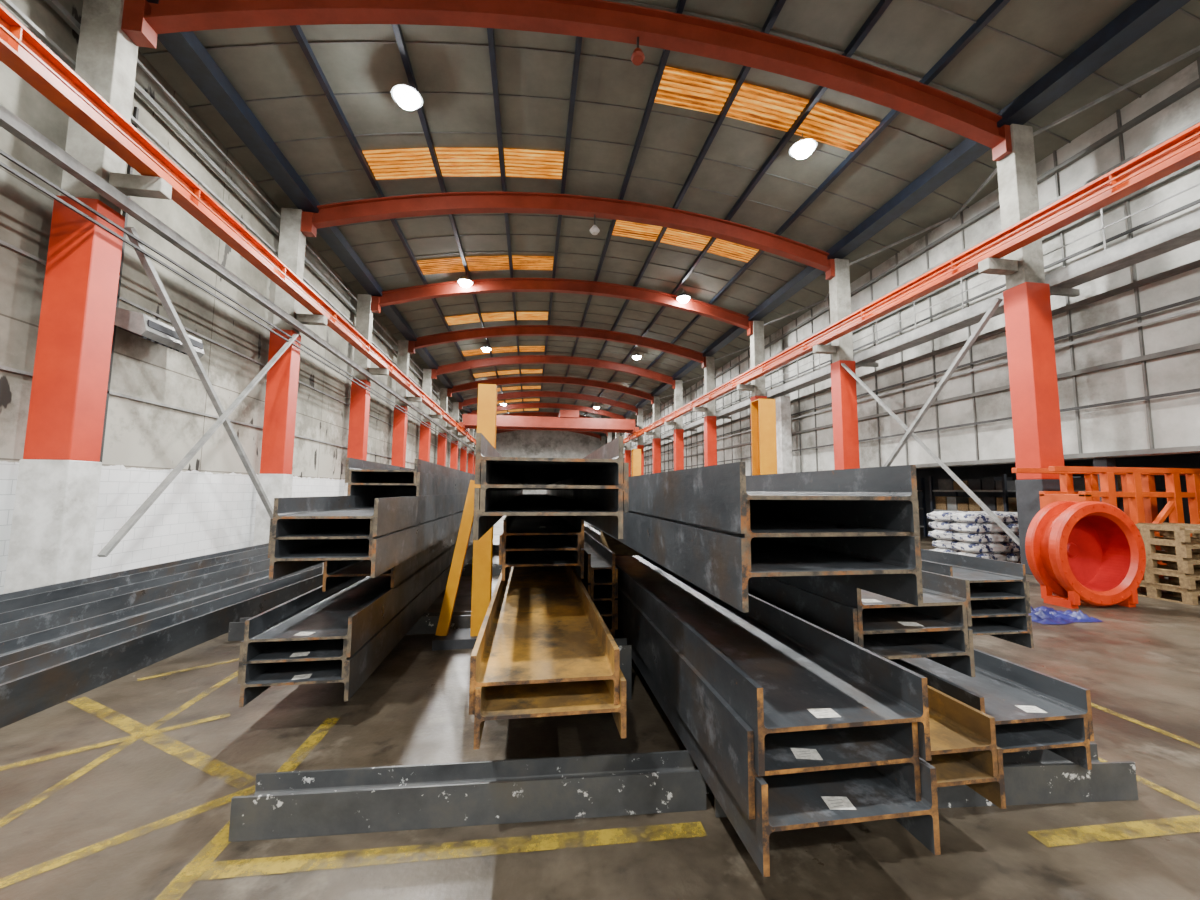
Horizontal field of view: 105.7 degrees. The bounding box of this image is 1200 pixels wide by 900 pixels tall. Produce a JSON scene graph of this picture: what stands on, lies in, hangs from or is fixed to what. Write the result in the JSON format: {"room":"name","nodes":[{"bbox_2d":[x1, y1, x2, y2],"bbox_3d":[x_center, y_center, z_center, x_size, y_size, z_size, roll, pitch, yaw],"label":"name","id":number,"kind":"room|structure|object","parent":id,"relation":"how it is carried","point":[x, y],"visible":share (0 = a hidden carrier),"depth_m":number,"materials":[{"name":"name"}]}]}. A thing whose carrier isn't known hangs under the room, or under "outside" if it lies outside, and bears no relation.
{"room":"metal workshop","nodes":[
{"label":"metal workshop","id":0,"kind":"room"},
{"bbox_2d":[0,0,474,593],"bbox_3d":[-12.315,-1.100,29.189,0.300,10.600,81.000,1,-5,-9],"label":"wall","id":1,"kind":"structure","parent":0,"point":[209,507],"depth_m":9.90,"materials":[{"name":"concrete"}]},
{"bbox_2d":[114,307,203,357],"bbox_3d":[-8.719,-2.258,8.973,0.720,0.534,1.500,1,-5,-9],"label":"wall heater","id":2,"kind":"object","parent":1,"relation":"attached to","point":[144,326],"visible":0.88,"depth_m":8.45,"materials":[{"name":"grey metal"}]},
{"bbox_2d":[0,107,474,463],"bbox_3d":[-11.700,-1.336,29.303,0.939,6.900,81.000,1,-5,-9],"label":"conduit","id":3,"kind":"object","parent":1,"relation":"attached to","point":[136,109],"visible":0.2,"depth_m":8.57,"materials":[{"name":"grey metal"}]},
{"bbox_2d":[496,430,606,493],"bbox_3d":[-4.574,2.019,71.370,27.700,12.000,0.300,1,-5,-9],"label":"wall","id":4,"kind":"structure","parent":0,"point":[520,443],"depth_m":70.84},
{"bbox_2d":[0,0,474,437],"bbox_3d":[-12.002,-4.729,29.556,0.120,0.700,81.000,1,-5,-9],"label":"pipe","id":5,"kind":"object","parent":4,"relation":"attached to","point":[61,11],"visible":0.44,"depth_m":10.03,"materials":[{"name":"grey metal"}]},
{"bbox_2d":[0,104,475,451],"bbox_3d":[-11.146,-2.106,29.456,0.150,0.170,81.000,1,-5,-9],"label":"tie beam","id":6,"kind":"structure","parent":4,"relation":"attached to","point":[9,121],"depth_m":7.96,"materials":[{"name":"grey metal"}]},
{"bbox_2d":[0,516,1199,899],"bbox_3d":[1.486,4.564,30.794,28.300,0.207,81.600,1,-5,-9],"label":"floor","id":7,"kind":"structure","parent":0,"point":[1141,663],"depth_m":2.40,"materials":[{"name":"concrete"}]},
{"bbox_2d":[3,0,171,593],"bbox_3d":[-7.935,-2.690,7.353,1.370,9.950,0.540,1,-5,-9],"label":"steel column","id":8,"kind":"structure","parent":7,"relation":"on","point":[57,494],"depth_m":7.07,"materials":[{"name":"metal"}]},
{"bbox_2d":[121,0,1011,161],"bbox_3d":[0.685,-7.835,9.121,17.690,2.040,0.300,1,-5,-9],"label":"beam","id":9,"kind":"structure","parent":8,"relation":"on","point":[142,20],"depth_m":9.09,"materials":[{"name":"metal"}]},
{"bbox_2d":[631,37,644,65],"bbox_3d":[0.761,-8.063,9.153,0.280,0.500,0.280,1,-5,-9],"label":"warning siren","id":10,"kind":"object","parent":9,"relation":"attached to","point":[637,58],"visible":1,"depth_m":9.09,"materials":[{"name":"red paint"}]},
{"bbox_2d":[0,543,268,612],"bbox_3d":[-7.266,1.993,5.824,0.420,0.360,12.005,1,-5,-7],"label":"beam","id":11,"kind":"structure","parent":7,"relation":"on","point":[21,599],"depth_m":6.87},
{"bbox_2d":[0,554,269,641],"bbox_3d":[-6.375,1.951,4.948,0.500,0.300,10.010,1,-5,-6],"label":"beam","id":12,"kind":"structure","parent":7,"relation":"on","point":[17,623],"depth_m":6.02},
{"bbox_2d":[0,567,322,727],"bbox_3d":[-4.532,1.922,4.470,0.420,0.300,7.520,1,-5,-4],"label":"beam","id":13,"kind":"structure","parent":7,"relation":"on","point":[30,686],"depth_m":4.22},
{"bbox_2d":[0,563,322,666],"bbox_3d":[-5.375,1.956,4.694,0.450,0.260,8.817,1,-5,-5],"label":"beam","id":14,"kind":"structure","parent":7,"relation":"on","point":[27,646],"depth_m":5.14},
{"bbox_2d":[253,208,327,545],"bbox_3d":[-8.836,-2.169,13.262,1.370,9.950,0.540,1,-5,-9],"label":"steel column","id":15,"kind":"structure","parent":7,"relation":"on","point":[275,477],"depth_m":13.00,"materials":[{"name":"metal"}]},
{"bbox_2d":[97,227,298,556],"bbox_3d":[-8.393,-0.811,10.164,0.210,5.563,5.464,1,-5,-9],"label":"brace","id":16,"kind":"object","parent":15,"relation":"attached to","point":[223,415],"visible":0.82,"depth_m":9.15,"materials":[{"name":"grey metal"}]},
{"bbox_2d":[301,192,834,279],"bbox_3d":[-0.216,-7.315,15.030,17.690,2.040,0.300,1,-5,-9],"label":"beam","id":17,"kind":"structure","parent":15,"relation":"on","point":[348,212],"depth_m":14.88,"materials":[{"name":"metal"}]},
{"bbox_2d":[590,214,599,234],"bbox_3d":[-0.174,-7.469,15.045,0.340,0.650,0.340,1,-5,-9],"label":"pendant lamp","id":18,"kind":"object","parent":17,"relation":"hanging from","point":[594,230],"visible":1,"depth_m":14.96,"materials":[{"name":"white paint"}]},
{"bbox_2d":[228,611,470,640],"bbox_3d":[-0.050,2.119,5.746,8.301,0.198,0.200,1,-5,-8],"label":"beam","id":19,"kind":"structure","parent":7,"relation":"on","point":[427,623],"depth_m":5.37,"materials":[{"name":"metal"}]},
{"bbox_2d":[237,532,472,706],"bbox_3d":[-3.049,2.006,9.121,0.730,0.580,12.030,1,-5,-9],"label":"stack","id":20,"kind":"object","parent":19,"relation":"on","point":[344,632],"visible":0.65,"depth_m":3.56,"materials":[{"name":"metal"}]},
{"bbox_2d":[322,525,472,591],"bbox_3d":[-2.989,1.598,9.151,0.619,0.280,10.000,1,-5,-9],"label":"stack","id":21,"kind":"object","parent":20,"relation":"on","point":[335,572],"visible":0.26,"depth_m":4.59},
{"bbox_2d":[268,494,466,579],"bbox_3d":[-2.907,1.155,9.134,0.740,0.580,11.825,1,-5,-9],"label":"stack","id":22,"kind":"object","parent":21,"relation":"on","point":[388,530],"visible":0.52,"depth_m":3.78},
{"bbox_2d":[345,457,474,495],"bbox_3d":[-2.999,0.717,9.633,0.730,0.400,10.000,1,-5,-9],"label":"stack","id":23,"kind":"object","parent":22,"relation":"on","point":[363,477],"visible":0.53,"depth_m":5.40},
{"bbox_2d":[573,531,617,637],"bbox_3d":[-0.610,1.830,8.630,0.300,0.880,8.500,1,-5,-9],"label":"stack","id":24,"kind":"object","parent":19,"relation":"on","point":[600,580],"visible":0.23,"depth_m":4.58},
{"bbox_2d":[584,522,940,876],"bbox_3d":[0.095,1.861,7.910,0.820,0.700,12.275,1,-5,-9],"label":"stack","id":25,"kind":"object","parent":19,"relation":"on","point":[789,722],"visible":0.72,"depth_m":2.13,"materials":[{"name":"metal"}]},
{"bbox_2d":[600,530,643,555],"bbox_3d":[0.409,1.192,5.847,0.800,0.310,0.120,1,-5,-9],"label":"steel beam","id":26,"kind":"object","parent":25,"relation":"on","point":[620,549],"visible":0.21,"depth_m":5.75,"materials":[{"name":"brown metal"}]},
{"bbox_2d":[584,462,922,611],"bbox_3d":[0.176,0.886,7.775,0.900,0.640,11.675,1,-5,-9],"label":"stack","id":27,"kind":"object","parent":26,"relation":"on","point":[717,528],"visible":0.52,"depth_m":2.37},
{"bbox_2d":[921,549,1033,647],"bbox_3d":[2.962,2.005,9.870,0.880,0.805,11.100,1,-5,-9],"label":"stack","id":28,"kind":"object","parent":19,"relation":"on","point":[999,590],"visible":0.16,"depth_m":4.60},
{"bbox_2d":[888,649,1093,769],"bbox_3d":[1.473,2.046,8.269,0.740,0.415,11.800,1,-5,-9],"label":"stack","id":29,"kind":"object","parent":19,"relation":"on","point":[1031,709],"visible":0.42,"depth_m":2.62,"materials":[{"name":"metal"}]},
{"bbox_2d":[344,294,388,495],"bbox_3d":[-9.737,-1.648,19.171,1.370,9.950,0.540,1,-5,-9],"label":"steel column","id":30,"kind":"structure","parent":7,"relation":"on","point":[360,397],"depth_m":19.02,"materials":[{"name":"metal"}]},
{"bbox_2d":[371,278,752,335],"bbox_3d":[-1.117,-6.794,20.939,17.690,2.040,0.300,1,-5,-9],"label":"beam","id":31,"kind":"structure","parent":30,"relation":"on","point":[494,285],"depth_m":20.83,"materials":[{"name":"metal"}]},
{"bbox_2d":[391,340,421,466],"bbox_3d":[-10.638,-1.128,25.080,1.370,9.950,0.540,1,-5,-9],"label":"steel column","id":32,"kind":"structure","parent":7,"relation":"on","point":[400,418],"depth_m":24.93,"materials":[{"name":"metal"}]},
{"bbox_2d":[408,325,705,367],"bbox_3d":[-2.018,-6.273,26.848,17.690,2.040,0.300,1,-5,-9],"label":"beam","id":33,"kind":"structure","parent":32,"relation":"on","point":[517,330],"depth_m":26.76,"materials":[{"name":"metal"}]},
{"bbox_2d":[419,368,441,461],"bbox_3d":[-11.539,-0.607,30.989,1.370,9.950,0.540,1,-5,-9],"label":"steel column","id":34,"kind":"structure","parent":7,"relation":"on","point":[425,432],"depth_m":30.90,"materials":[{"name":"metal"}]},
{"bbox_2d":[431,355,674,388],"bbox_3d":[-2.919,-5.752,32.757,17.690,2.040,0.300,1,-5,-9],"label":"beam","id":35,"kind":"structure","parent":34,"relation":"on","point":[523,359],"depth_m":32.70,"materials":[{"name":"metal"}]},
{"bbox_2d":[437,388,455,465],"bbox_3d":[-12.441,-0.086,36.898,1.370,9.950,0.540,1,-5,-9],"label":"steel column","id":36,"kind":"structure","parent":7,"relation":"on","point":[441,450],"depth_m":36.80,"materials":[{"name":"metal"}]},
{"bbox_2d":[447,376,653,403],"bbox_3d":[-3.820,-5.231,38.666,17.690,2.040,0.300,1,-5,-9],"label":"beam","id":37,"kind":"structure","parent":36,"relation":"on","point":[521,379],"depth_m":38.66,"materials":[{"name":"metal"}]},
{"bbox_2d":[450,402,465,469],"bbox_3d":[-13.341,0.435,42.808,1.370,9.950,0.540,1,-5,-9],"label":"steel column","id":38,"kind":"structure","parent":7,"relation":"on","point":[455,411],"depth_m":42.71,"materials":[{"name":"metal"}]},
{"bbox_2d":[459,391,637,414],"bbox_3d":[-4.721,-4.711,44.576,17.690,2.040,0.300,1,-5,-9],"label":"beam","id":39,"kind":"structure","parent":38,"relation":"on","point":[525,394],"depth_m":44.70,"materials":[{"name":"metal"}]},
{"bbox_2d":[432,384,496,649],"bbox_3d":[-1.465,0.697,5.198,0.680,2.915,0.400,1,-5,-9],"label":"post","id":40,"kind":"object","parent":7,"relation":"on","point":[445,638],"visible":0.63,"depth_m":5.07,"materials":[{"name":"paint"}]},
{"bbox_2d":[228,750,705,841],"bbox_3d":[-0.620,1.818,2.421,2.373,0.198,0.200,1,-5,-6],"label":"beam","id":41,"kind":"structure","parent":7,"relation":"on","point":[308,803],"depth_m":2.37,"materials":[{"name":"metal"}]},
{"bbox_2d":[460,413,473,471],"bbox_3d":[-14.243,0.955,48.717,1.370,9.950,0.540,1,-5,-9],"label":"steel column","id":42,"kind":"structure","parent":7,"relation":"on","point":[463,453],"depth_m":48.46,"materials":[{"name":"metal"}]},
{"bbox_2d":[467,403,625,418],"bbox_3d":[-5.622,-4.190,50.485,17.690,2.040,0.300,1,-5,-9],"label":"beam","id":43,"kind":"structure","parent":42,"relation":"on","point":[521,405],"depth_m":50.65,"materials":[{"name":"metal"}]},
{"bbox_2d":[468,429,475,473],"bbox_3d":[-15.144,1.476,54.626,1.370,9.950,0.540,1,-5,-9],"label":"steel column","id":44,"kind":"structure","parent":7,"relation":"on","point":[471,431],"depth_m":54.40,"materials":[{"name":"metal"}]},
{"bbox_2d":[504,412,590,417],"bbox_3d":[-6.523,-3.669,56.394,17.690,2.040,0.300,1,-5,-9],"label":"beam","id":45,"kind":"structure","parent":44,"relation":"on","point":[539,414],"depth_m":56.30,"materials":[{"name":"metal"}]},
{"bbox_2d":[461,564,501,575],"bbox_3d":[-0.606,2.440,9.390,8.301,0.198,0.200,1,-5,-8],"label":"beam","id":46,"kind":"structure","parent":7,"relation":"on","point":[496,568],"depth_m":9.07,"materials":[{"name":"metal"}]},
{"bbox_2d":[613,638,631,699],"bbox_3d":[-0.325,1.823,3.750,1.150,0.428,0.200,1,-5,-9],"label":"beam","id":47,"kind":"structure","parent":7,"relation":"on","point":[625,657],"depth_m":3.74,"materials":[{"name":"metal"}]},
{"bbox_2d":[469,566,625,749],"bbox_3d":[-1.129,1.757,8.022,0.790,0.430,11.645,1,-5,-9],"label":"steel i-beam","id":48,"kind":"object","parent":47,"relation":"on","point":[543,647],"visible":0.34,"depth_m":2.63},
{"bbox_2d":[499,516,583,580],"bbox_3d":[-1.261,1.332,8.956,0.770,0.540,9.750,1,-5,-9],"label":"stack","id":49,"kind":"object","parent":48,"relation":"on","point":[523,540],"visible":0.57,"depth_m":4.47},
{"bbox_2d":[473,433,628,539],"bbox_3d":[-1.156,0.722,8.411,0.850,0.580,11.960,1,-5,-9],"label":"stack","id":50,"kind":"object","parent":49,"relation":"on","point":[594,488],"visible":1,"depth_m":2.90,"materials":[{"name":"metal"}]},
{"bbox_2d":[623,418,630,476],"bbox_3d":[2.752,1.308,51.277,1.370,9.950,0.540,1,-5,-9],"label":"steel column","id":51,"kind":"structure","parent":7,"relation":"on","point":[626,446],"depth_m":51.16,"materials":[{"name":"metal"}]},
{"bbox_2d":[632,449,640,475],"bbox_3d":[1.187,1.504,14.873,0.520,3.065,0.520,1,-5,-9],"label":"post","id":52,"kind":"object","parent":7,"relation":"on","point":[636,453],"visible":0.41,"depth_m":14.85,"materials":[{"name":"paint"}]},
{"bbox_2d":[630,408,643,474],"bbox_3d":[3.653,0.788,45.368,1.370,9.950,0.540,1,-5,-9],"label":"steel column","id":53,"kind":"structure","parent":7,"relation":"on","point":[639,440],"depth_m":45.38,"materials":[{"name":"metal"}]},
{"bbox_2d":[644,396,660,472],"bbox_3d":[4.554,0.267,39.459,1.370,9.950,0.540,1,-5,-9],"label":"steel column","id":54,"kind":"structure","parent":7,"relation":"on","point":[656,441],"depth_m":39.41,"materials":[{"name":"metal"}]},
{"bbox_2d":[664,380,683,470],"bbox_3d":[5.455,-0.254,33.550,1.370,9.950,0.540,1,-5,-9],"label":"steel column","id":55,"kind":"structure","parent":7,"relation":"on","point":[678,391],"depth_m":33.53,"materials":[{"name":"metal"}]},
{"bbox_2d":[693,356,716,465],"bbox_3d":[6.356,-0.775,27.641,1.370,9.950,0.540,1,-5,-9],"label":"steel column","id":56,"kind":"structure","parent":7,"relation":"on","point":[710,433],"depth_m":27.63,"materials":[{"name":"metal"}]},
{"bbox_2d":[737,321,766,451],"bbox_3d":[7.257,-1.295,21.732,1.370,9.950,0.540,1,-5,-9],"label":"steel column","id":57,"kind":"structure","parent":7,"relation":"on","point":[757,388],"depth_m":21.89,"materials":[{"name":"metal"}]},
{"bbox_2d":[751,399,776,474],"bbox_3d":[2.434,0.784,6.699,0.520,3.065,0.520,1,-5,-9],"label":"post","id":58,"kind":"object","parent":7,"relation":"on","point":[763,411],"visible":0.41,"depth_m":6.68,"materials":[{"name":"paint"}]},
{"bbox_2d":[775,396,792,473],"bbox_3d":[8.500,0.585,21.045,0.500,6.100,0.600,1,-5,-9],"label":"ventilation duct","id":59,"kind":"object","parent":7,"relation":"on","point":[783,406],"visible":0.51,"depth_m":20.91,"materials":[{"name":"white paint"}]},
{"bbox_2d":[813,258,859,469],"bbox_3d":[8.158,-1.816,15.823,1.370,9.950,0.540,1,-5,-9],"label":"steel column","id":60,"kind":"structure","parent":7,"relation":"on","point":[843,384],"depth_m":15.78,"materials":[{"name":"metal"}]},
{"bbox_2d":[841,298,1019,545],"bbox_3d":[8.681,-0.456,12.736,0.210,5.563,5.464,1,-5,-9],"label":"brace","id":61,"kind":"object","parent":60,"relation":"attached to","point":[997,301],"visible":0.75,"depth_m":11.61,"materials":[{"name":"grey metal"}]},
{"bbox_2d":[706,743,1137,816],"bbox_3d":[1.800,1.849,2.569,2.408,0.198,0.200,1,-5,-4],"label":"beam","id":62,"kind":"structure","parent":7,"relation":"on","point":[1043,776],"depth_m":2.52,"materials":[{"name":"metal"}]},
{"bbox_2d":[920,685,1005,808],"bbox_3d":[0.866,1.980,7.573,0.510,0.415,11.000,1,-5,-9],"label":"stack","id":63,"kind":"object","parent":62,"relation":"on","point":[964,750],"visible":0.18,"depth_m":2.25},
{"bbox_2d":[748,571,974,676],"bbox_3d":[1.040,1.512,7.859,0.780,0.560,10.570,1,-5,-9],"label":"stack","id":64,"kind":"object","parent":63,"relation":"on","point":[937,630],"visible":0.53,"depth_m":2.81,"materials":[{"name":"metal"}]},
{"bbox_2d":[917,478,926,535],"bbox_3d":[12.129,2.352,19.209,1.080,2.308,2.680,1,-5,-9],"label":"shelving","id":65,"kind":"object","parent":7,"relation":"on","point":[922,490],"visible":0.04,"depth_m":17.98,"materials":[{"name":"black metal"}]},
{"bbox_2d":[929,474,1016,540],"bbox_3d":[12.729,2.008,15.269,1.080,2.300,2.680,1,-5,-9],"label":"shelving","id":66,"kind":"object","parent":7,"relation":"on","point":[1004,484],"visible":0.44,"depth_m":15.03,"materials":[{"name":"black metal"}]},
{"bbox_2d":[927,511,1020,563],"bbox_3d":[10.019,2.187,11.549,2.684,1.242,1.440,1,-5,-9],"label":"bags","id":67,"kind":"object","parent":7,"relation":"on","point":[969,533],"visible":0.75,"depth_m":10.96,"materials":[{"name":"white plastic"}]},
{"bbox_2d":[978,124,1063,574],"bbox_3d":[9.059,-2.337,9.914,1.370,9.950,0.540,1,-5,-9],"label":"steel column","id":68,"kind":"structure","parent":7,"relation":"on","point":[1037,432],"depth_m":9.83,"materials":[{"name":"metal"}]},
{"bbox_2d":[1029,606,1101,623],"bbox_3d":[6.225,2.244,6.355,1.069,0.139,0.761,1,-5,-9],"label":"tarp","id":69,"kind":"object","parent":7,"relation":"on","point":[1043,615],"visible":0.77,"depth_m":6.15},
{"bbox_2d":[1025,501,1145,608],"bbox_3d":[7.556,1.597,7.088,1.560,1.590,0.490,1,-5,-7],"label":"pipe fitting","id":70,"kind":"object","parent":7,"relation":"on","point":[1090,552],"visible":1,"depth_m":7.06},
{"bbox_2d":[1015,474,1168,550],"bbox_3d":[13.180,1.748,12.314,1.080,2.300,2.680,1,-5,-9],"label":"shelving","id":71,"kind":"object","parent":7,"relation":"on","point":[1078,483],"visible":0.04,"depth_m":11.33,"materials":[{"name":"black metal"}]},
{"bbox_2d":[1011,466,1199,587],"bbox_3d":[10.527,1.466,8.812,4.900,2.200,0.770,1,-5,-9],"label":"steel frame","id":72,"kind":"object","parent":7,"relation":"on","point":[1139,494],"visible":0.52,"depth_m":8.55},
{"bbox_2d":[1093,458,1119,508],"bbox_3d":[11.064,1.420,9.888,0.240,2.490,0.240,1,-5,-9],"label":"post","id":73,"kind":"object","parent":7,"relation":"on","point":[1097,462],"visible":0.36,"depth_m":9.89,"materials":[{"name":"paint"}]},
{"bbox_2d":[1138,577,1199,605],"bbox_3d":[9.684,2.335,7.592,1.200,0.240,0.950,1,-5,-9],"label":"wooden pallet","id":74,"kind":"object","parent":7,"relation":"on","point":[1190,597],"visible":0.59,"depth_m":7.40,"materials":[{"name":"brown wood"}]},
{"bbox_2d":[1141,563,1199,589],"bbox_3d":[9.670,2.095,7.611,1.200,0.240,0.950,1,-5,-9],"label":"wooden pallet","id":75,"kind":"object","parent":74,"relation":"on","point":[1187,581],"visible":0.59,"depth_m":7.36,"materials":[{"name":"brown wood"}]},
{"bbox_2d":[1145,550,1199,573],"bbox_3d":[9.665,1.856,7.631,1.200,0.240,0.950,1,-5,-9],"label":"wooden pallet","id":76,"kind":"object","parent":75,"relation":"on","point":[1184,565],"visible":0.61,"depth_m":7.36,"materials":[{"name":"brown wood"}]},
{"bbox_2d":[1143,536,1199,557],"bbox_3d":[9.663,1.617,7.652,1.200,0.240,0.950,1,-5,-9],"label":"wooden pallet","id":77,"kind":"object","parent":76,"relation":"on","point":[1181,549],"visible":0.58,"depth_m":7.38,"materials":[{"name":"brown wood"}]},
{"bbox_2d":[1135,523,1199,541],"bbox_3d":[9.671,1.378,7.674,1.200,0.240,0.950,1,-5,-9],"label":"wooden pallet","id":78,"kind":"object","parent":77,"relation":"on","point":[1180,532],"visible":0.78,"depth_m":7.51,"materials":[{"name":"brown wood"}]},
{"bbox_3d":[-6.133,-3.732,-4.465,1.370,9.950,0.540,1,-5,-9],"label":"steel column","id":79,"kind":"structure","parent":7,"relation":"on","visible":0},
{"bbox_2d":[0,4,475,444],"bbox_3d":[-10.708,-2.820,29.585,0.405,0.480,81.000,1,-5,-9],"label":"beam","id":80,"kind":"structure","parent":79,"relation":"on","point":[21,51],"depth_m":7.38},
{"bbox_2d":[459,410,638,435],"bbox_3d":[-4.780,-2.728,44.189,16.600,1.980,4.000,1,-5,-9],"label":"crane","id":81,"kind":"object","parent":80,"relation":"on","point":[567,420],"visible":0.91,"depth_m":43.23,"materials":[{"name":"red paint"}]},
{"bbox_2d":[147,0,471,412],"bbox_3d":[-11.192,-5.898,29.783,0.500,0.320,81.000,1,-5,-9],"label":"beam","id":82,"kind":"structure","parent":79,"relation":"on","point":[185,48],"depth_m":11.15,"materials":[{"name":"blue metal"}]},
{"bbox_3d":[10.862,-3.378,-1.904,1.370,9.950,0.540,1,-5,-9],"label":"steel column","id":83,"kind":"structure","parent":7,"relation":"on","visible":0},
{"bbox_2d":[599,0,1190,435],"bbox_3d":[5.911,-5.542,32.359,0.500,0.320,81.000,1,-5,-9],"label":"beam","id":84,"kind":"structure","parent":83,"relation":"on","point":[1142,16],"depth_m":10.25,"materials":[{"name":"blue metal"}]},
{"bbox_2d":[623,122,1199,443],"bbox_3d":[5.184,-2.489,31.979,0.405,0.480,81.000,1,-5,-9],"label":"beam","id":85,"kind":"structure","parent":83,"relation":"on","point":[1181,150],"depth_m":9.46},
{"bbox_2d":[623,183,1199,454],"bbox_3d":[6.935,-2.182,32.219,1.020,1.275,81.000,1,-5,-9],"label":"beam","id":86,"kind":"object","parent":83,"relation":"attached to","point":[1184,231],"visible":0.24,"depth_m":10.20,"materials":[{"name":"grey metal"}]},
{"bbox_3d":[-16.946,2.518,66.444,1.370,9.950,0.540,1,-5,-9],"label":"steel column","id":87,"kind":"structure","parent":7,"relation":"on","visible":0},
{"bbox_2d":[496,429,600,440],"bbox_3d":[-8.325,-2.628,68.212,17.690,2.040,0.300,1,-5,-9],"label":"beam","id":88,"kind":"structure","parent":87,"relation":"on","point":[499,430],"depth_m":69.03,"materials":[{"name":"metal"}]},
{"bbox_2d":[137,46,1199,415],"bbox_3d":[-1.028,-5.946,23.766,19.653,0.305,53.713,1,-5,-9],"label":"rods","id":89,"kind":"object","parent":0,"point":[1181,57],"depth_m":10.78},
{"bbox_2d":[138,0,1199,437],"bbox_3d":[-2.240,-6.336,31.186,20.600,1.922,81.600,1,-5,-9],"label":"ceiling","id":90,"kind":"structure","parent":0,"point":[994,68],"depth_m":12.13,"materials":[{"name":"metal"}]},
{"bbox_2d":[391,81,422,109],"bbox_3d":[-4.446,-8.310,10.513,0.680,0.638,0.680,1,-5,-9],"label":"lamp","id":91,"kind":"object","parent":90,"relation":"hanging from","point":[406,96],"visible":0.94,"depth_m":10.38,"materials":[{"name":"white"}]},
{"bbox_2d":[362,147,563,179],"bbox_3d":[-3.848,-8.346,13.400,5.480,0.689,1.200,1,-5,-9],"label":"skylight","id":92,"kind":"object","parent":90,"relation":"attached to","point":[388,164],"visible":0.95,"depth_m":13.34,"materials":[{"name":"brown"}]},
{"bbox_2d":[457,272,472,287],"bbox_3d":[-5.872,-7.485,19.869,0.680,0.638,0.680,1,-5,-9],"label":"lamp","id":93,"kind":"object","parent":90,"relation":"hanging from","point":[465,282],"visible":0.95,"depth_m":19.69,"materials":[{"name":"white"}]},
{"bbox_2d":[417,256,553,274],"bbox_3d":[-4.757,-7.821,19.358,5.480,0.689,1.200,1,-5,-9],"label":"skylight","id":94,"kind":"object","parent":90,"relation":"attached to","point":[436,266],"visible":0.97,"depth_m":19.31,"materials":[{"name":"brown"}]},
{"bbox_2d":[445,312,547,324],"bbox_3d":[-5.665,-7.295,25.316,5.480,0.689,1.200,1,-5,-9],"label":"skylight","id":95,"kind":"object","parent":90,"relation":"attached to","point":[502,316],"visible":0.91,"depth_m":25.27,"materials":[{"name":"brown"}]},
{"bbox_2d":[462,346,544,356],"bbox_3d":[-6.574,-6.770,31.274,5.480,0.689,1.200,1,-5,-9],"label":"skylight","id":96,"kind":"object","parent":90,"relation":"attached to","point":[522,348],"visible":0.86,"depth_m":31.24,"materials":[{"name":"brown"}]},
{"bbox_2d":[473,369,542,377],"bbox_3d":[-7.482,-6.245,37.233,5.480,0.689,1.200,1,-5,-9],"label":"skylight","id":97,"kind":"object","parent":90,"relation":"attached to","point":[522,370],"visible":0.94,"depth_m":37.15,"materials":[{"name":"brown"}]},
{"bbox_2d":[497,399,539,403],"bbox_3d":[-9.300,-5.195,49.149,5.480,0.689,1.200,1,-5,-9],"label":"skylight","id":98,"kind":"object","parent":90,"relation":"attached to","point":[517,400],"visible":0.7,"depth_m":49.16,"materials":[{"name":"brown"}]},
{"bbox_2d":[497,386,540,390],"bbox_3d":[-8.391,-5.720,43.191,5.480,0.689,1.200,1,-5,-9],"label":"skylight","id":99,"kind":"object","parent":90,"relation":"attached to","point":[519,387],"visible":0.82,"depth_m":43.25,"materials":[{"name":"brown"}]},
{"bbox_2d":[676,288,690,302],"bbox_3d":[3.915,-7.274,21.343,0.680,0.623,0.680,1,-5,-9],"label":"lamp","id":100,"kind":"object","parent":90,"relation":"hanging from","point":[683,297],"visible":1,"depth_m":21.17,"materials":[{"name":"white"}]},
{"bbox_2d":[612,220,758,262],"bbox_3d":[3.252,-7.946,17.442,5.540,0.674,1.000,1,-5,-9],"label":"skylight","id":101,"kind":"object","parent":90,"relation":"attached to","point":[720,247],"visible":0.87,"depth_m":17.41,"materials":[{"name":"brown"}]},
{"bbox_2d":[654,66,879,151],"bbox_3d":[4.168,-8.475,11.435,5.540,0.674,1.000,1,-5,-9],"label":"skylight","id":102,"kind":"object","parent":90,"relation":"attached to","point":[826,124],"visible":0.88,"depth_m":11.39,"materials":[{"name":"brown"}]},
{"bbox_2d":[789,133,816,158],"bbox_3d":[5.342,-8.099,11.987,0.680,0.623,0.680,1,-5,-9],"label":"lamp","id":103,"kind":"object","parent":90,"relation":"hanging from","point":[804,146],"visible":1,"depth_m":11.85,"materials":[{"name":"white"}]},
{"bbox_2d":[141,0,1199,435],"bbox_3d":[-2.241,-6.253,31.179,20.591,1.808,81.000,1,-5,-9],"label":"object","id":104,"kind":"structure","parent":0,"point":[997,6],"depth_m":12.34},
{"bbox_2d":[613,60,1199,475],"bbox_3d":[7.763,-1.928,32.323,0.300,8.100,81.000,1,-5,-9],"label":"wall","id":105,"kind":"structure","parent":0,"point":[1176,418],"depth_m":10.82,"materials":[{"name":"metal"}]},
{"bbox_2d":[612,57,1199,475],"bbox_3d":[7.528,-1.584,32.257,0.169,7.400,81.000,1,-5,-9],"label":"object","id":106,"kind":"object","parent":105,"relation":"attached to","point":[1121,129],"visible":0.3,"depth_m":11.80,"materials":[{"name":"metal"}]},
{"bbox_2d":[916,455,1199,550],"bbox_3d":[15.339,3.310,33.017,0.300,2.900,81.000,1,-5,-9],"label":"wall","id":107,"kind":"structure","parent":0,"point":[1192,462],"depth_m":19.28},
{"bbox_2d":[916,453,1199,469],"bbox_3d":[11.692,1.740,32.599,7.700,0.100,81.000,1,-5,-9],"label":"ceiling","id":108,"kind":"structure","parent":0,"point":[1189,454],"depth_m":15.81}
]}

